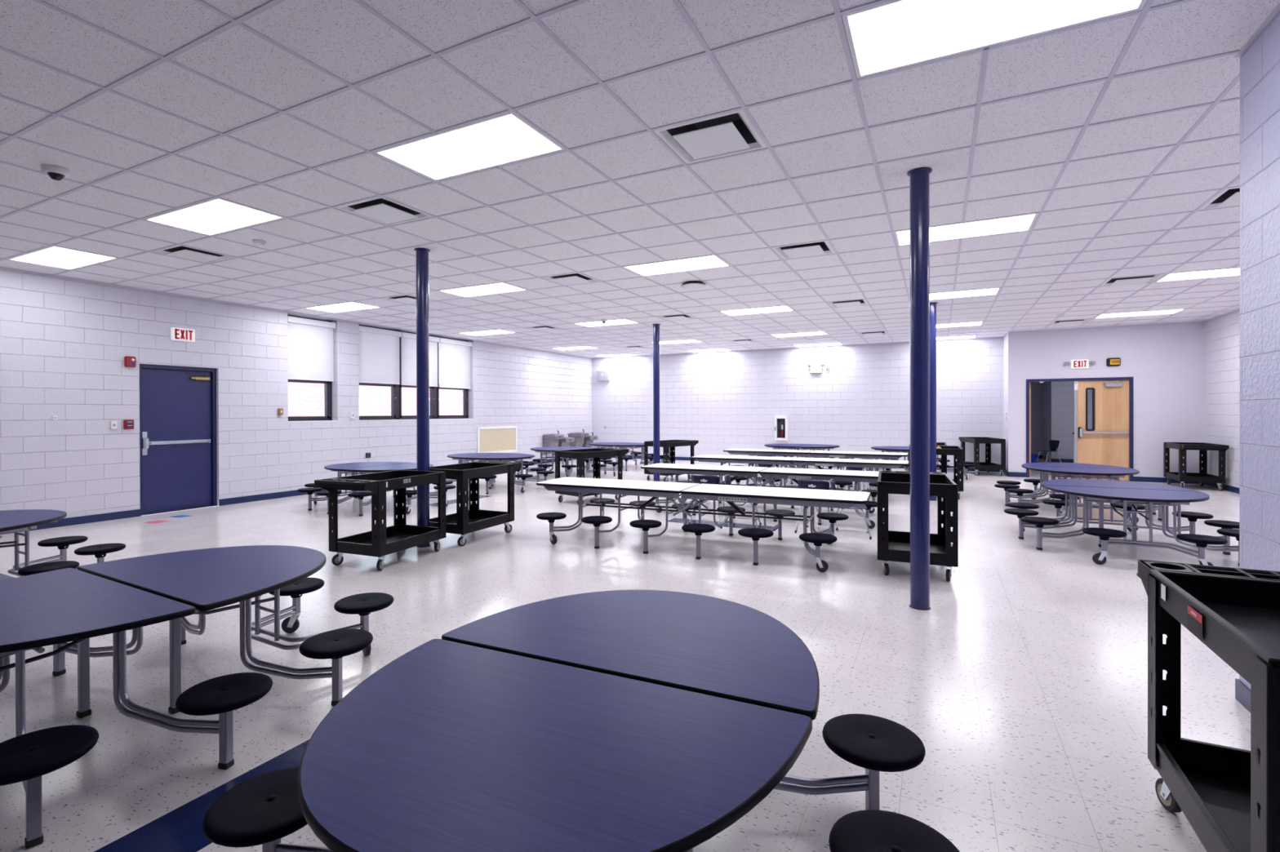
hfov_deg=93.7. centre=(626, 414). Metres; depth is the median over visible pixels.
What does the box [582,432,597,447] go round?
basin
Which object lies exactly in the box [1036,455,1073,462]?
baseboard
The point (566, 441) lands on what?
basin
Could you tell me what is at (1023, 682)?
floor
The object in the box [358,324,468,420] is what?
window
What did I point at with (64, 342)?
wall
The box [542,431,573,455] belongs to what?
fountain
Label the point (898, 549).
tray
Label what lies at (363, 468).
table
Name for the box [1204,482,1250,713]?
baseboard
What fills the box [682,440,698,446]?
handle
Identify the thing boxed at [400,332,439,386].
roller shade
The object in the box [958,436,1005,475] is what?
utility cart
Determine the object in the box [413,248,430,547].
support column
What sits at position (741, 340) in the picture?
ceiling vent
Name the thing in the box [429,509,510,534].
tray
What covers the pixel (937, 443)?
tray
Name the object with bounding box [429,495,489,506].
trim
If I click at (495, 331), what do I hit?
ceiling light
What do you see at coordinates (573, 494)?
tray
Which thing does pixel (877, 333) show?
ceiling vent
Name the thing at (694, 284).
ceiling speaker
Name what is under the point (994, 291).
ceiling light
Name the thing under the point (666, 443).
tray
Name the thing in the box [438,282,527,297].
ceiling light
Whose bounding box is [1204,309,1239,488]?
wall
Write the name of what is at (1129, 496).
table
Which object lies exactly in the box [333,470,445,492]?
tray
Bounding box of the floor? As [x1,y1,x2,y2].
[0,457,1250,851]
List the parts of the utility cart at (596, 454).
corner post, corner post, corner post, corner post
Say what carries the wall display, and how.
attached to the wall at (1165, 362)
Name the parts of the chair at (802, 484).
backrest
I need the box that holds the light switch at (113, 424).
[110,421,116,429]
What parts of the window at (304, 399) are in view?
pane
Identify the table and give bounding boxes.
[0,509,125,577]
[0,545,393,849]
[202,590,959,851]
[297,462,456,516]
[436,453,554,494]
[515,446,617,478]
[536,477,871,572]
[584,442,662,471]
[640,463,879,528]
[690,454,908,495]
[723,448,908,487]
[756,444,847,470]
[859,446,975,479]
[994,462,1161,523]
[1004,479,1239,565]
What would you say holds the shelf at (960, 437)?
attached to the utility cart at (987, 465)
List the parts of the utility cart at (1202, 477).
corner post, corner post, corner post, corner post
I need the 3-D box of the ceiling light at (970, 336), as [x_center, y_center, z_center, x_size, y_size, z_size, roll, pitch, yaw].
[7.808,-1.897,14.583,1.191,0.079,0.582,0,0,27]
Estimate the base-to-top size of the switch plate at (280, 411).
0.110 m
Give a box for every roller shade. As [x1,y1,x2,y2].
[287,315,335,381]
[358,325,401,384]
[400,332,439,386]
[438,337,472,389]
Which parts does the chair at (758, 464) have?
backrest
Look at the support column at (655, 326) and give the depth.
12.11 m
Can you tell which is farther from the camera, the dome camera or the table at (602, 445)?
the table at (602, 445)
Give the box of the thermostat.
[350,412,355,418]
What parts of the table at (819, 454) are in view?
rail, rail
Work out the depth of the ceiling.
4.16 m
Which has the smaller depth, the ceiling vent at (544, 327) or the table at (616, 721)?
the table at (616, 721)
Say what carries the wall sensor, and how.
attached to the wall at (64, 342)
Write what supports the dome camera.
attached to the ceiling
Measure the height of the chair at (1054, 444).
0.645 m
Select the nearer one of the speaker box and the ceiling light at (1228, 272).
the ceiling light at (1228, 272)
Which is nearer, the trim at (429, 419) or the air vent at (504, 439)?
the trim at (429, 419)
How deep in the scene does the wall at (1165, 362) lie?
12.40 m
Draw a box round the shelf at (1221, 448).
[1180,444,1229,452]
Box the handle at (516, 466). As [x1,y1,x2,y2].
[477,461,521,473]
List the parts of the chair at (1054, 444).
backrest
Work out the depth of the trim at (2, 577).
5.35 m
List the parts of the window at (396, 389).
sash, sash, sash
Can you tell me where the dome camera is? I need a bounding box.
[41,164,70,180]
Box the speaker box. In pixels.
[596,370,609,381]
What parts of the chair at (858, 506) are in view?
backrest, seat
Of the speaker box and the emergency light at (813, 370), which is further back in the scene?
the speaker box
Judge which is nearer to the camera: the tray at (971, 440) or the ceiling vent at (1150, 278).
the ceiling vent at (1150, 278)
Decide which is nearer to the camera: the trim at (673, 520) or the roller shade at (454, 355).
the trim at (673, 520)
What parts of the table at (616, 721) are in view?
seat, post, seat arm, seat arm, post, seat, seat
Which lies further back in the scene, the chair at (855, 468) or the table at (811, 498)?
the chair at (855, 468)
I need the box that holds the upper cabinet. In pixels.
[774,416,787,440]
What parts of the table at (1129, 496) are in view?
seat, post, seat, seat, post, seat arm, seat arm, seat, post, seat arm, rail, leg, post, seat, tie rod, post, seat, under frame, tie rod, leg, rail, seat arm, post, seat, seat arm, post, seat, seat arm, seat, post, seat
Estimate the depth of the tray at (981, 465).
13.58 m
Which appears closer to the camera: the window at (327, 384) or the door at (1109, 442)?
the window at (327, 384)
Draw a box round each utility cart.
[314,470,446,571]
[429,461,521,546]
[555,448,628,503]
[644,440,698,482]
[877,471,958,582]
[909,442,946,474]
[936,445,963,499]
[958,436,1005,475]
[1136,560,1279,851]
[1163,442,1229,490]
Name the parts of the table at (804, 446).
under frame, under frame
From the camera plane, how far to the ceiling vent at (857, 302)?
9.96 m
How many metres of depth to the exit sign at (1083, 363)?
12.81 m
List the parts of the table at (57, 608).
seat arm, seat arm, under frame, post, seat, post, leg, seat arm, tie rod, seat arm, leg, post, seat arm, seat, post, seat arm, seat, post, rail, seat, post, seat, post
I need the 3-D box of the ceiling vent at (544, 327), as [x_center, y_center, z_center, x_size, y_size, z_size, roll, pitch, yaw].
[-1.763,-1.898,12.683,0.582,0.182,0.582,0,0,27]
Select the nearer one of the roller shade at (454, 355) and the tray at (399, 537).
the tray at (399, 537)
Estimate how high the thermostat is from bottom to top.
0.130 m
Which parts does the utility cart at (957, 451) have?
corner post, corner post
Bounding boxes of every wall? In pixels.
[0,267,591,518]
[591,337,1003,466]
[1003,321,1204,477]
[1031,382,1043,458]
[1043,381,1092,462]
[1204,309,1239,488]
[1239,9,1279,689]
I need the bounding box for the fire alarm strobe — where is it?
[124,355,136,367]
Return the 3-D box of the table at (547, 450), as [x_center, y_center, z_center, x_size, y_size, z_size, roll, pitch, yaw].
[-1.370,1.100,13.823,2.414,0.630,2.094,0,0,27]
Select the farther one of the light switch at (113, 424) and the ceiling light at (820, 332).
the ceiling light at (820, 332)
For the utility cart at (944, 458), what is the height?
0.840 m
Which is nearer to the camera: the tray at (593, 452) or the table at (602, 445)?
the tray at (593, 452)
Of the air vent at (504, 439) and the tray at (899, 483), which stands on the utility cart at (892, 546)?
the tray at (899, 483)
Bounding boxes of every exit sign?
[170,327,195,342]
[1063,359,1095,368]
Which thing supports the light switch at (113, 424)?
attached to the wall at (64, 342)
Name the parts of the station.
panel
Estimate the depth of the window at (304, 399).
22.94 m
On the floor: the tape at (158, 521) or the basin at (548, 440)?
the tape at (158, 521)
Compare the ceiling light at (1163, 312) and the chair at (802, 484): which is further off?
the ceiling light at (1163, 312)
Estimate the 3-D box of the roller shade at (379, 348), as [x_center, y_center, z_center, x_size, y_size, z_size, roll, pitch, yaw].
[-5.058,-1.194,12.273,0.085,1.117,1.066,0,0,27]
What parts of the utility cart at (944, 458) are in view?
corner post, corner post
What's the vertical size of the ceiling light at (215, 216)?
0.079 m
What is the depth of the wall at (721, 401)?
16.63 m
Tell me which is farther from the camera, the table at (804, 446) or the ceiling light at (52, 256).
the table at (804, 446)
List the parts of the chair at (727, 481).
backrest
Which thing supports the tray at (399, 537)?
on the utility cart at (381, 540)
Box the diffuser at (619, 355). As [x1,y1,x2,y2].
[600,354,634,356]
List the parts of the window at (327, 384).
sash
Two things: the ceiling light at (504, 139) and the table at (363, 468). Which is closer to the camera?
the ceiling light at (504, 139)
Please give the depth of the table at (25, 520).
4.94 m
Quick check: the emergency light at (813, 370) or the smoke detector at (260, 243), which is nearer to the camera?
the smoke detector at (260, 243)
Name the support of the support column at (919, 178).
on the floor
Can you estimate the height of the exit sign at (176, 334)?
0.190 m
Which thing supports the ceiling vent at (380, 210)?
in the ceiling
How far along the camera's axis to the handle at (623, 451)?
10.12 m
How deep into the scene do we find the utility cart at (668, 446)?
12.82 m
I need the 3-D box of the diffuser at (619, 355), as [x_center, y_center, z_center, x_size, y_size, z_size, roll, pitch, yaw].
[-0.307,-1.860,18.796,1.147,0.008,0.538,0,0,27]
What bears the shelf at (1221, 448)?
attached to the utility cart at (1202, 477)
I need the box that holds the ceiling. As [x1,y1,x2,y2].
[0,0,1279,358]
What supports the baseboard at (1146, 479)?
attached to the wall at (721, 401)
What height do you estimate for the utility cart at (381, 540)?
0.840 m
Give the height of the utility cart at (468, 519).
0.840 m
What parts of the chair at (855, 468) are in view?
backrest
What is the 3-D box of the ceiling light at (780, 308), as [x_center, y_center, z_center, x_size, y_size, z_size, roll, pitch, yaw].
[2.295,-1.868,10.577,1.191,0.079,0.582,0,0,27]
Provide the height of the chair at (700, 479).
0.645 m
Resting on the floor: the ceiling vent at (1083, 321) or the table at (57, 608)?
the table at (57, 608)
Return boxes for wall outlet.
[365,453,370,457]
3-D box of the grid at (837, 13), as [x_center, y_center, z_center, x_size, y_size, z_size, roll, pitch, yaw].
[0.645,-1.827,7.084,14.766,0.037,20.720,0,0,27]
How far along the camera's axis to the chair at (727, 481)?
7.74 m
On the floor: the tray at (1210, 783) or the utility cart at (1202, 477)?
the utility cart at (1202, 477)
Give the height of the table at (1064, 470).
0.630 m
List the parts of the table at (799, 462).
seat, rail, seat, seat, rail, seat arm, seat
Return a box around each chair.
[688,475,726,527]
[720,474,761,528]
[757,463,777,484]
[794,479,838,534]
[829,479,871,539]
[844,466,868,489]
[1036,440,1061,462]
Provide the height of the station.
0.130 m
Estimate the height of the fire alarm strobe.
0.150 m
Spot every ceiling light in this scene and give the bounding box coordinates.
[7,246,118,270]
[144,198,284,235]
[304,302,379,313]
[373,111,565,181]
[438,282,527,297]
[459,329,515,336]
[554,346,597,350]
[573,319,638,327]
[599,354,637,357]
[622,255,730,276]
[651,339,701,344]
[688,348,731,352]
[719,306,794,315]
[770,331,827,337]
[794,342,842,346]
[841,0,1146,79]
[893,213,1038,245]
[909,288,1000,300]
[936,321,983,328]
[936,335,976,340]
[1094,309,1184,318]
[1155,267,1239,282]
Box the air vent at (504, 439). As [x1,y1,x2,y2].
[477,426,517,453]
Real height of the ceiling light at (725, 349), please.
0.079 m
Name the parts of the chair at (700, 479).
backrest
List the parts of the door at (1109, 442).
latch plate, vision frame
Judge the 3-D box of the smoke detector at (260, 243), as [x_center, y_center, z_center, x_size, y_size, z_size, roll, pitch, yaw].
[-3.813,-1.773,6.220,0.126,0.054,0.126,0,0,27]
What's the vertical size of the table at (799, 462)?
0.630 m
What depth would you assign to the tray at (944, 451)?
9.99 m
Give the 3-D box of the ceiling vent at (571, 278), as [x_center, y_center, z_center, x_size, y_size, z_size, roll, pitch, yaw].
[-0.743,-1.885,8.033,0.582,0.182,0.582,0,0,27]
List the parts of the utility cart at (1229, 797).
corner post, corner post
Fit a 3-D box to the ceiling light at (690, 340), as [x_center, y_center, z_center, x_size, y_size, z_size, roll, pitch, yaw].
[1.274,-1.882,15.227,1.191,0.079,0.582,0,0,27]
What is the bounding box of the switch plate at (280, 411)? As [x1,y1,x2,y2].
[277,408,283,414]
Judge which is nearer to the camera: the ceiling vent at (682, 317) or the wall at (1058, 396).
the ceiling vent at (682, 317)
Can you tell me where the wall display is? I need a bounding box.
[1106,357,1120,366]
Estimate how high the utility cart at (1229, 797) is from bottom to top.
0.865 m
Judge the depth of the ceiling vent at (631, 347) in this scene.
16.46 m
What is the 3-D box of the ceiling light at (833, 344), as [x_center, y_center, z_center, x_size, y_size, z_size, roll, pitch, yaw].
[5.103,-1.895,15.987,1.191,0.079,0.582,0,0,27]
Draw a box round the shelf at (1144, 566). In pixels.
[1136,560,1279,595]
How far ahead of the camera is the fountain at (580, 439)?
18.54 m
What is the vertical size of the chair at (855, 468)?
0.580 m
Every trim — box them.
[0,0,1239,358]
[0,573,13,581]
[140,505,217,515]
[288,418,471,422]
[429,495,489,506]
[667,518,777,531]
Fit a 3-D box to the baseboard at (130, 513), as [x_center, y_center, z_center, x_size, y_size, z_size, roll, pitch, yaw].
[-5.905,1.388,10.500,0.012,0.102,20.720,0,0,27]
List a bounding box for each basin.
[542,431,564,453]
[553,433,573,455]
[569,429,588,447]
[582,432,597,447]
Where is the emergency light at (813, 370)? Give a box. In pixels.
[807,362,824,373]
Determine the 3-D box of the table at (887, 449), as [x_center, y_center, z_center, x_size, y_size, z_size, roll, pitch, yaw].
[6.544,1.079,13.658,2.414,0.630,2.094,0,0,28]
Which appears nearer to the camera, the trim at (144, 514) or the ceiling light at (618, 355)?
the trim at (144, 514)
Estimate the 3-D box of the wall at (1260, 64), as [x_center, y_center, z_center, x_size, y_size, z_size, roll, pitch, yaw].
[2.874,-0.418,-1.305,3.605,3.749,7.870,0,0,27]
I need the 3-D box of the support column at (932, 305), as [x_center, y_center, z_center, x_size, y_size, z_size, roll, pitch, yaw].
[5.034,-0.212,9.884,0.168,3.246,0.168,0,0,27]
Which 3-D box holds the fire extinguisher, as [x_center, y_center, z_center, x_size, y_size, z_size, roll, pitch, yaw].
[4.357,0.445,16.757,0.095,0.418,0.099,0,0,-14]
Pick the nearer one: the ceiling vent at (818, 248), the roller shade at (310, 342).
the ceiling vent at (818, 248)
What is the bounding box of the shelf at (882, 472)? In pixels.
[879,471,946,474]
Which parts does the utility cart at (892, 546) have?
corner post, corner post, corner post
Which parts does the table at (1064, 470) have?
seat, post, seat, seat, post, seat arm, seat arm, seat, seat arm, rail, seat, under frame, rail, seat arm, post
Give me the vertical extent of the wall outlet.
0.100 m
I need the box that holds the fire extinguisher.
[780,422,784,438]
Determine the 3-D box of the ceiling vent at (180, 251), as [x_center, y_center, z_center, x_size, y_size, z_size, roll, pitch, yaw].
[-4.853,-1.869,6.731,0.582,0.182,0.582,0,0,27]
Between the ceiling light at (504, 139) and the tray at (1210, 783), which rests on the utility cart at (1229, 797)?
the tray at (1210, 783)
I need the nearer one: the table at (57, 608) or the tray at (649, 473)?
the table at (57, 608)
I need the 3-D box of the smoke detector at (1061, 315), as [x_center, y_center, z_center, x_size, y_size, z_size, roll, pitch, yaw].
[7.992,-1.822,11.033,0.126,0.054,0.126,0,0,27]
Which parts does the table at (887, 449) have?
under frame, seat arm, seat, rail, seat, seat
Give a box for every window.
[287,314,332,421]
[288,382,463,416]
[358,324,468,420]
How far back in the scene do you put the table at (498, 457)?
11.44 m
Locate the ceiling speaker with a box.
[681,280,706,288]
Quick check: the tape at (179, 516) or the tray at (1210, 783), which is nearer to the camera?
the tray at (1210, 783)
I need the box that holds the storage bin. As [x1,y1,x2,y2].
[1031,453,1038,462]
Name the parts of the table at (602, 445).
under frame, seat, seat, under frame, seat arm, rail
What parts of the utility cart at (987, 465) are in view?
corner post, corner post, corner post, corner post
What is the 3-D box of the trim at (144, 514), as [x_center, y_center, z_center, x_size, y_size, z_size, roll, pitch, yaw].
[-6.829,1.440,9.079,0.280,0.012,1.055,0,0,27]
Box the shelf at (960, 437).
[958,436,982,441]
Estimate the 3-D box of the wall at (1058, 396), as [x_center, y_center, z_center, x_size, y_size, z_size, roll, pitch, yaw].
[13.536,0.017,17.319,2.280,2.690,1.450,0,0,27]
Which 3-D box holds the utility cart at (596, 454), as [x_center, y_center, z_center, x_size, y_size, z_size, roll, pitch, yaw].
[-0.561,1.006,9.955,0.632,0.840,1.099,0,0,44]
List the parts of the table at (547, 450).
seat, seat arm, seat, seat, under frame, seat arm, leg, seat, rail, seat, seat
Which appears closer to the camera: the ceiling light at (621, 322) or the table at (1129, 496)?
the table at (1129, 496)
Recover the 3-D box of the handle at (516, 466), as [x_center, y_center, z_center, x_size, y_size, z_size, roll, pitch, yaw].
[-1.619,0.663,7.525,0.620,0.131,0.171,0,0,25]
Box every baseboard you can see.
[0,457,576,534]
[611,455,1199,484]
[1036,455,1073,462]
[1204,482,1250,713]
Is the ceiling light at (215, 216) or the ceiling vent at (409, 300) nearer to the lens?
the ceiling light at (215, 216)
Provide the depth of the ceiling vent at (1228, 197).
5.15 m
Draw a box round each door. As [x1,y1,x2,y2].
[139,364,217,515]
[1026,377,1133,481]
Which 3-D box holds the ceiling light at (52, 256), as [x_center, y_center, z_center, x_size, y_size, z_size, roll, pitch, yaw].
[-6.486,-1.831,6.893,1.191,0.079,0.582,0,0,27]
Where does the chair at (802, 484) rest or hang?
on the floor
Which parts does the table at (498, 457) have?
seat arm, under frame, post, seat, seat arm, under frame, seat, rail, seat arm, seat, seat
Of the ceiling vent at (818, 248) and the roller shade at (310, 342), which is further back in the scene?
the roller shade at (310, 342)
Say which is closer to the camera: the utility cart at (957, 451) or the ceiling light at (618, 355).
the utility cart at (957, 451)
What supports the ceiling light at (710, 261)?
attached to the ceiling
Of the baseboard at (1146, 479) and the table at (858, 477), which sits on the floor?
the table at (858, 477)
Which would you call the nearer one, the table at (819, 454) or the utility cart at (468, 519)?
the utility cart at (468, 519)
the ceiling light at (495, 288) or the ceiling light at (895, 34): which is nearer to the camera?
the ceiling light at (895, 34)
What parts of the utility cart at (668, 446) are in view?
corner post, corner post, corner post, corner post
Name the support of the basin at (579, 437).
in the fountain at (580, 439)
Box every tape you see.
[142,520,168,524]
[169,515,190,517]
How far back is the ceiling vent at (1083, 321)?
12.07 m
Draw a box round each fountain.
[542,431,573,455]
[569,429,597,447]
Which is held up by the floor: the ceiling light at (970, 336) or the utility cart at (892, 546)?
the utility cart at (892, 546)
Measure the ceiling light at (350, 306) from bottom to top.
0.079 m
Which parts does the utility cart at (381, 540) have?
corner post, corner post, corner post, corner post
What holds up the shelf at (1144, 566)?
attached to the utility cart at (1229, 797)
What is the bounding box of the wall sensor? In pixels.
[52,415,57,420]
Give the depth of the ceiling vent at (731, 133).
3.97 m
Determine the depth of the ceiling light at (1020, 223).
5.88 m
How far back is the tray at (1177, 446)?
11.51 m
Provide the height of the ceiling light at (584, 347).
0.079 m
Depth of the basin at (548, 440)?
17.18 m
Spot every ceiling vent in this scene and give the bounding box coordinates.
[151,244,235,263]
[334,196,432,226]
[380,294,432,304]
[524,325,559,330]
[542,272,599,285]
[621,346,645,349]
[653,109,767,164]
[657,314,694,320]
[728,339,755,342]
[772,240,835,259]
[826,299,868,307]
[858,331,887,335]
[1050,319,1090,324]
[1100,274,1164,286]
[1198,187,1239,210]
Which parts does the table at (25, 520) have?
tie rod, tie rod, under frame, rail, seat, seat, post, seat, post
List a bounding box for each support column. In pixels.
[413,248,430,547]
[652,324,660,481]
[906,167,932,610]
[929,302,937,501]
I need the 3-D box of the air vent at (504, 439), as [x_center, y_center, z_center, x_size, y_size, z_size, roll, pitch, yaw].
[-3.319,0.659,15.463,0.030,0.700,1.550,0,0,27]
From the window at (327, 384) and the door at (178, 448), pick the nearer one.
the door at (178, 448)
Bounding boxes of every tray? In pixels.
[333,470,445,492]
[335,524,444,557]
[429,462,514,479]
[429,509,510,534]
[555,448,622,458]
[558,491,602,497]
[644,440,693,447]
[647,470,675,475]
[877,471,957,496]
[880,530,956,567]
[909,442,946,445]
[936,445,963,455]
[960,437,1005,444]
[968,462,1001,470]
[1149,569,1279,684]
[1155,734,1250,851]
[1164,442,1219,450]
[1164,471,1218,483]
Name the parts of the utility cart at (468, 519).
corner post, corner post, corner post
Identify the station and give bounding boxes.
[123,419,133,429]
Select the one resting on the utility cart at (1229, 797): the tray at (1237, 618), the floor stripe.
the tray at (1237, 618)
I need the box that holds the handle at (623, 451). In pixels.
[600,448,628,457]
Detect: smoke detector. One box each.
[252,239,266,247]
[1056,313,1065,317]
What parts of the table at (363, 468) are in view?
seat, seat, post, seat arm, seat, rail, seat arm, seat, post, seat arm, under frame, post, seat, rail, seat arm, seat, seat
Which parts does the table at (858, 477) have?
seat arm, rail, seat arm, tie rod, seat arm, seat, post, rail, seat arm, seat arm, post, seat, seat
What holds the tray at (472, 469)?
on the utility cart at (468, 519)
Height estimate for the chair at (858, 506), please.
0.645 m
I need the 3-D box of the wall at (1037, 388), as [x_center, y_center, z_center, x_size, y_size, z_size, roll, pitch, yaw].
[11.932,0.028,15.510,3.760,2.690,6.440,0,0,27]
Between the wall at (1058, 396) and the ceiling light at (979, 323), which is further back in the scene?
the wall at (1058, 396)
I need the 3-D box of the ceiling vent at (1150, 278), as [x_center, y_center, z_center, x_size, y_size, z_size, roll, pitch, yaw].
[6.894,-1.906,8.189,0.582,0.182,0.582,0,0,27]
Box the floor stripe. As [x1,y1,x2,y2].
[94,739,309,851]
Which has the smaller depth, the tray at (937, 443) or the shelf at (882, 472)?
the shelf at (882, 472)

